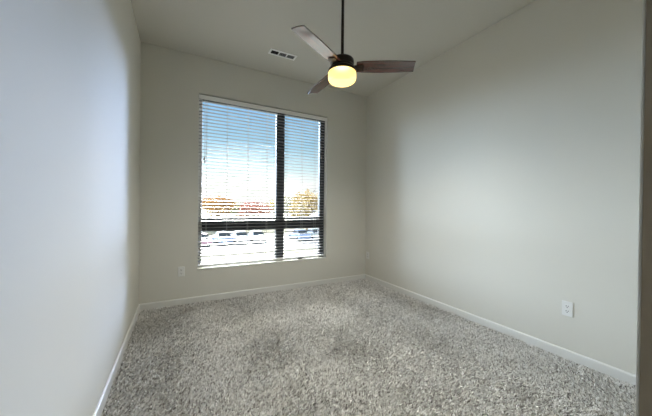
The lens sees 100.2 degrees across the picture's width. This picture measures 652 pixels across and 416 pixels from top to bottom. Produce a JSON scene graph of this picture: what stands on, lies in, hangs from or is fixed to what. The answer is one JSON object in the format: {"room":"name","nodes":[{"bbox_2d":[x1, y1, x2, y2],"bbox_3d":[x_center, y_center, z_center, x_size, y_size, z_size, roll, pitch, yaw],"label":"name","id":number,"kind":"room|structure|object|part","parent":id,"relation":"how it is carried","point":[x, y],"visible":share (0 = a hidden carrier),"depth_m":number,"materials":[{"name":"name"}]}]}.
{"room":"empty bedroom","nodes":[
{"label":"empty bedroom","id":0,"kind":"room"},
{"bbox_2d":[0,0,140,415],"bbox_3d":[-0.917,-0.324,0.721,0.140,3.021,5.544,0,0,-28],"label":"wall","id":1,"kind":"structure","parent":0,"point":[70,70],"depth_m":1.08,"materials":[{"name":"grey paint"}]},
{"bbox_2d":[93,304,139,415],"bbox_3d":[-0.827,1.147,0.695,0.013,0.080,5.384,0,0,-28],"label":"baseboard","id":2,"kind":"structure","parent":1,"relation":"attached to","point":[102,401],"depth_m":1.88,"materials":[{"name":"white paint"}]},
{"bbox_2d":[139,42,366,303],"bbox_3d":[-0.749,-0.341,3.866,3.128,3.021,0.160,0,0,-28],"label":"wall","id":3,"kind":"structure","parent":0,"point":[172,81],"depth_m":3.35,"materials":[{"name":"grey paint"}]},
{"bbox_2d":[178,267,184,276],"bbox_3d":[-1.730,0.761,3.257,0.072,0.116,0.009,0,0,-28],"label":"wall outlet","id":4,"kind":"object","parent":3,"relation":"attached to","point":[181,270],"visible":1,"depth_m":3.25,"materials":[{"name":"white plastic"}]},
{"bbox_2d":[140,274,364,310],"bbox_3d":[-0.723,1.130,3.798,3.128,0.080,0.013,0,0,-28],"label":"baseboard","id":5,"kind":"structure","parent":3,"relation":"attached to","point":[159,304],"depth_m":3.58,"materials":[{"name":"white paint"}]},
{"bbox_2d":[198,99,324,266],"bbox_3d":[-0.812,-0.324,3.827,1.792,2.158,0.149,0,0,-28],"label":"window","id":6,"kind":"structure","parent":3,"relation":"in","point":[271,222],"depth_m":3.91,"materials":[{"name":"brown metal"}]},
{"bbox_2d":[198,94,326,265],"bbox_3d":[-0.789,-0.335,3.785,1.784,2.122,0.073,0,0,-28],"label":"window blind","id":7,"kind":"object","parent":6,"relation":"attached to","point":[201,96],"visible":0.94,"depth_m":3.69,"materials":[{"name":"grey plastic"}]},
{"bbox_3d":[-1.499,-0.322,3.414,0.003,2.068,0.055,0,0,-28],"label":"ladder cord","id":8,"kind":"part","parent":7,"relation":"part of","materials":[{"name":"white fabric"}]},
{"bbox_3d":[-1.283,-0.320,3.529,0.003,2.068,0.055,0,0,-28],"label":"ladder cord","id":9,"kind":"part","parent":7,"relation":"part of","materials":[{"name":"white fabric"}]},
{"bbox_3d":[-1.050,-0.318,3.655,0.003,2.068,0.055,0,0,-28],"label":"ladder cord","id":10,"kind":"part","parent":7,"relation":"part of","materials":[{"name":"white fabric"}]},
{"bbox_3d":[-0.815,0.716,3.792,1.756,0.018,0.052,0,0,-28],"label":"rail","id":11,"kind":"part","parent":7,"relation":"part of","materials":[{"name":"white plastic"}]},
{"bbox_3d":[-0.821,-0.317,3.778,0.003,2.068,0.055,0,0,-28],"label":"ladder cord","id":12,"kind":"part","parent":7,"relation":"part of","materials":[{"name":"white fabric"}]},
{"bbox_3d":[-0.570,-0.315,3.912,0.003,2.068,0.055,0,0,-28],"label":"ladder cord","id":13,"kind":"part","parent":7,"relation":"part of","materials":[{"name":"white fabric"}]},
{"bbox_3d":[-0.358,-0.313,4.026,0.003,2.068,0.055,0,0,-28],"label":"ladder cord","id":14,"kind":"part","parent":7,"relation":"part of","materials":[{"name":"white fabric"}]},
{"bbox_3d":[-0.169,-0.312,4.127,0.003,2.068,0.055,0,0,-28],"label":"ladder cord","id":15,"kind":"part","parent":7,"relation":"part of","materials":[{"name":"white fabric"}]},
{"bbox_2d":[197,256,325,269],"bbox_3d":[-0.807,0.759,3.803,1.792,0.016,0.098,0,0,-28],"label":"trim","id":16,"kind":"structure","parent":3,"relation":"attached to","point":[321,257],"depth_m":3.70,"materials":[{"name":"white paint"}]},
{"bbox_2d":[131,0,534,96],"bbox_3d":[0.574,-1.923,1.422,3.408,0.200,5.684,0,0,-28],"label":"ceiling","id":17,"kind":"structure","parent":0,"point":[242,33],"depth_m":2.79,"materials":[{"name":"grey paint"}]},
{"bbox_2d":[268,48,296,60],"bbox_3d":[-0.519,-1.841,3.273,0.331,0.009,0.116,0,0,-28],"label":"ceiling vent","id":18,"kind":"object","parent":17,"relation":"in","point":[275,52],"visible":1,"depth_m":3.27,"materials":[{"name":"white metal"}]},
{"bbox_2d":[291,0,415,93],"bbox_3d":[0.081,-1.443,2.400,1.098,0.783,0.959,0,0,-28],"label":"ceiling fan","id":19,"kind":"object","parent":17,"relation":"hanging from","point":[342,71],"visible":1,"depth_m":2.22,"materials":[{"name":"brown wood"}]},
{"bbox_3d":[-0.057,-1.185,1.984,0.134,0.013,0.487,16,9,31],"label":"blade","id":20,"kind":"part","parent":19,"relation":"part of","materials":[{"name":"brown wood"}]},
{"bbox_3d":[-0.032,-1.188,2.609,0.134,0.013,0.487,-14,7,-27],"label":"blade","id":21,"kind":"part","parent":19,"relation":"part of","materials":[{"name":"brown wood"}]},
{"bbox_3d":[0.135,-1.095,2.290,0.235,0.089,0.235,0,0,-28],"label":"light globe","id":22,"kind":"part","parent":19,"relation":"part of","materials":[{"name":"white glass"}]},
{"bbox_3d":[0.497,-1.181,2.275,0.487,0.013,0.134,1,-13,2],"label":"blade","id":23,"kind":"part","parent":19,"relation":"part of","materials":[{"name":"brown wood"}]},
{"bbox_2d":[102,283,635,415],"bbox_3d":[0.539,1.297,1.441,3.408,0.200,5.684,0,0,-28],"label":"floor","id":24,"kind":"structure","parent":0,"point":[293,395],"depth_m":1.96,"materials":[{"name":"grey carpet"}]},
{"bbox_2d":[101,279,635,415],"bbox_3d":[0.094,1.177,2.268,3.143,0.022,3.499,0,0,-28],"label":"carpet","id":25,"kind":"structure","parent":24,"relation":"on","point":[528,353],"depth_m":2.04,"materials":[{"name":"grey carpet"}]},
{"bbox_2d":[365,0,642,374],"bbox_3d":[1.544,-0.312,3.048,0.140,3.021,3.768,0,0,-28],"label":"wall","id":26,"kind":"structure","parent":0,"point":[503,169],"depth_m":2.44,"materials":[{"name":"grey paint"}]},
{"bbox_2d":[365,274,635,385],"bbox_3d":[1.470,1.158,3.003,0.013,0.080,3.488,0,0,-28],"label":"baseboard","id":27,"kind":"structure","parent":26,"relation":"attached to","point":[614,372],"depth_m":2.40,"materials":[{"name":"white paint"}]},
{"bbox_2d":[562,300,572,317],"bbox_3d":[1.922,0.803,2.169,0.009,0.116,0.072,0,0,-28],"label":"wall outlet","id":28,"kind":"object","parent":26,"relation":"attached to","point":[567,307],"visible":1,"depth_m":2.17,"materials":[{"name":"white plastic"}]},
{"bbox_2d":[639,36,645,388],"bbox_3d":[0.966,-0.304,0.668,3.128,3.021,0.120,0,0,-28],"label":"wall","id":29,"kind":"structure","parent":0,"point":[645,36],"depth_m":0.58,"materials":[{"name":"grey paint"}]},
{"bbox_2d":[635,0,645,415],"bbox_3d":[0.674,-0.171,0.579,0.012,2.750,0.005,0,0,-28],"label":"trim","id":30,"kind":"structure","parent":29,"relation":"attached to","point":[644,1],"depth_m":0.58,"materials":[{"name":"white paint"}]},
{"bbox_2d":[639,0,651,415],"bbox_3d":[0.708,-0.171,0.526,0.022,2.750,0.120,0,0,-28],"label":"trim","id":31,"kind":"structure","parent":29,"relation":"attached to","point":[645,391],"depth_m":0.57,"materials":[{"name":"beige paint"}]},
{"label":"outside","id":32,"kind":"structure","parent":0,"visible":0},
{"bbox_2d":[201,209,317,262],"bbox_3d":[-22.264,3.566,231.895,460.000,0.300,410.316,0,0,-28],"label":"ground","id":33,"kind":"structure","parent":32,"point":[204,213],"depth_m":44.94,"materials":[{"name":"white"}]},
{"bbox_2d":[202,195,235,216],"bbox_3d":[-22.927,0.733,57.693,7.088,7.390,7.110,1,0,42],"label":"autumn tree","id":34,"kind":"object","parent":33,"relation":"on","point":[222,203],"visible":0.77,"depth_m":56.39,"materials":[{"name":"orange plant"}]},
{"bbox_2d":[228,201,243,216],"bbox_3d":[-27.442,1.011,83.625,7.020,6.439,7.275,0,0,-28],"label":"autumn tree","id":35,"kind":"object","parent":33,"relation":"on","point":[231,212],"visible":0.33,"depth_m":82.18,"materials":[{"name":"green plant"}]},
{"bbox_2d":[236,202,271,217],"bbox_3d":[-16.940,1.355,63.844,8.371,6.205,7.451,1,0,40],"label":"autumn tree","id":36,"kind":"object","parent":33,"relation":"on","point":[262,210],"visible":0.7,"depth_m":62.73,"materials":[{"name":"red plant"}]},
{"bbox_2d":[265,199,274,216],"bbox_3d":[-15.504,0.805,82.542,6.931,7.116,6.608,0,0,-28],"label":"autumn tree","id":37,"kind":"object","parent":33,"relation":"on","point":[273,203],"visible":0.3,"depth_m":80.61,"materials":[{"name":"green plant"}]},
{"bbox_2d":[274,195,296,215],"bbox_3d":[-10.287,0.544,73.392,7.053,7.853,7.441,1,0,24],"label":"autumn tree","id":38,"kind":"object","parent":33,"relation":"on","point":[288,204],"visible":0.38,"depth_m":72.08,"materials":[{"name":"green plant"}]},
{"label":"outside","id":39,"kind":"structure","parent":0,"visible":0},
{"bbox_2d":[202,234,316,253],"bbox_3d":[7.563,4.789,46.663,62.500,0.040,17.000,0,0,-28],"label":"parking lot","id":40,"kind":"structure","parent":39,"point":[215,242],"depth_m":33.58,"materials":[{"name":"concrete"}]},
{"bbox_2d":[202,233,211,245],"bbox_3d":[-15.447,3.866,33.664,1.820,1.470,4.484,0,0,-33],"label":"parked car","id":41,"kind":"object","parent":40,"relation":"on","point":[203,239],"visible":0.37,"depth_m":32.24,"materials":[{"name":"pink paint"}]},
{"bbox_2d":[212,231,232,242],"bbox_3d":[-13.716,3.870,36.014,1.820,1.470,4.484,0,0,-33],"label":"parked car","id":42,"kind":"object","parent":40,"relation":"on","point":[218,235],"visible":0.68,"depth_m":34.62,"materials":[{"name":"blue paint"}]},
{"bbox_2d":[230,231,249,242],"bbox_3d":[-11.837,3.884,37.197,1.820,1.470,4.484,0,0,-31],"label":"parked car","id":43,"kind":"object","parent":40,"relation":"on","point":[245,234],"visible":0.58,"depth_m":35.75,"materials":[{"name":"silver metal"}]},
{"bbox_2d":[248,230,266,241],"bbox_3d":[-9.868,3.898,38.282,1.820,1.470,4.484,0,0,-30],"label":"parked car","id":44,"kind":"object","parent":40,"relation":"on","point":[249,234],"visible":0.56,"depth_m":36.84,"materials":[{"name":"white paint"}]},
{"bbox_2d":[201,233,316,256],"bbox_3d":[7.563,4.734,46.663,62.500,0.150,17.500,0,0,-28],"label":"kerb","id":45,"kind":"object","parent":40,"relation":"on","point":[284,233],"depth_m":28.77,"materials":[{"name":"grey concrete"}]},
{"bbox_2d":[288,229,310,240],"bbox_3d":[-4.046,3.945,40.828,1.820,1.470,4.484,0,0,-30],"label":"parked car","id":46,"kind":"object","parent":40,"relation":"on","point":[299,230],"visible":0.61,"depth_m":39.64,"materials":[{"name":"blue paint"}]},
{"bbox_2d":[289,189,317,229],"bbox_3d":[-3.398,0.665,46.072,6.395,8.074,6.077,1,0,25],"label":"autumn tree","id":47,"kind":"object","parent":40,"relation":"on","point":[302,207],"visible":0.73,"depth_m":44.78,"materials":[{"name":"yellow plant"}]},
{"bbox_2d":[307,228,317,238],"bbox_3d":[-1.996,3.954,42.979,1.820,1.470,4.484,0,0,-30],"label":"parked car","id":48,"kind":"object","parent":40,"relation":"on","point":[309,228],"visible":0.41,"depth_m":41.87,"materials":[{"name":"grey paint"}]}
]}

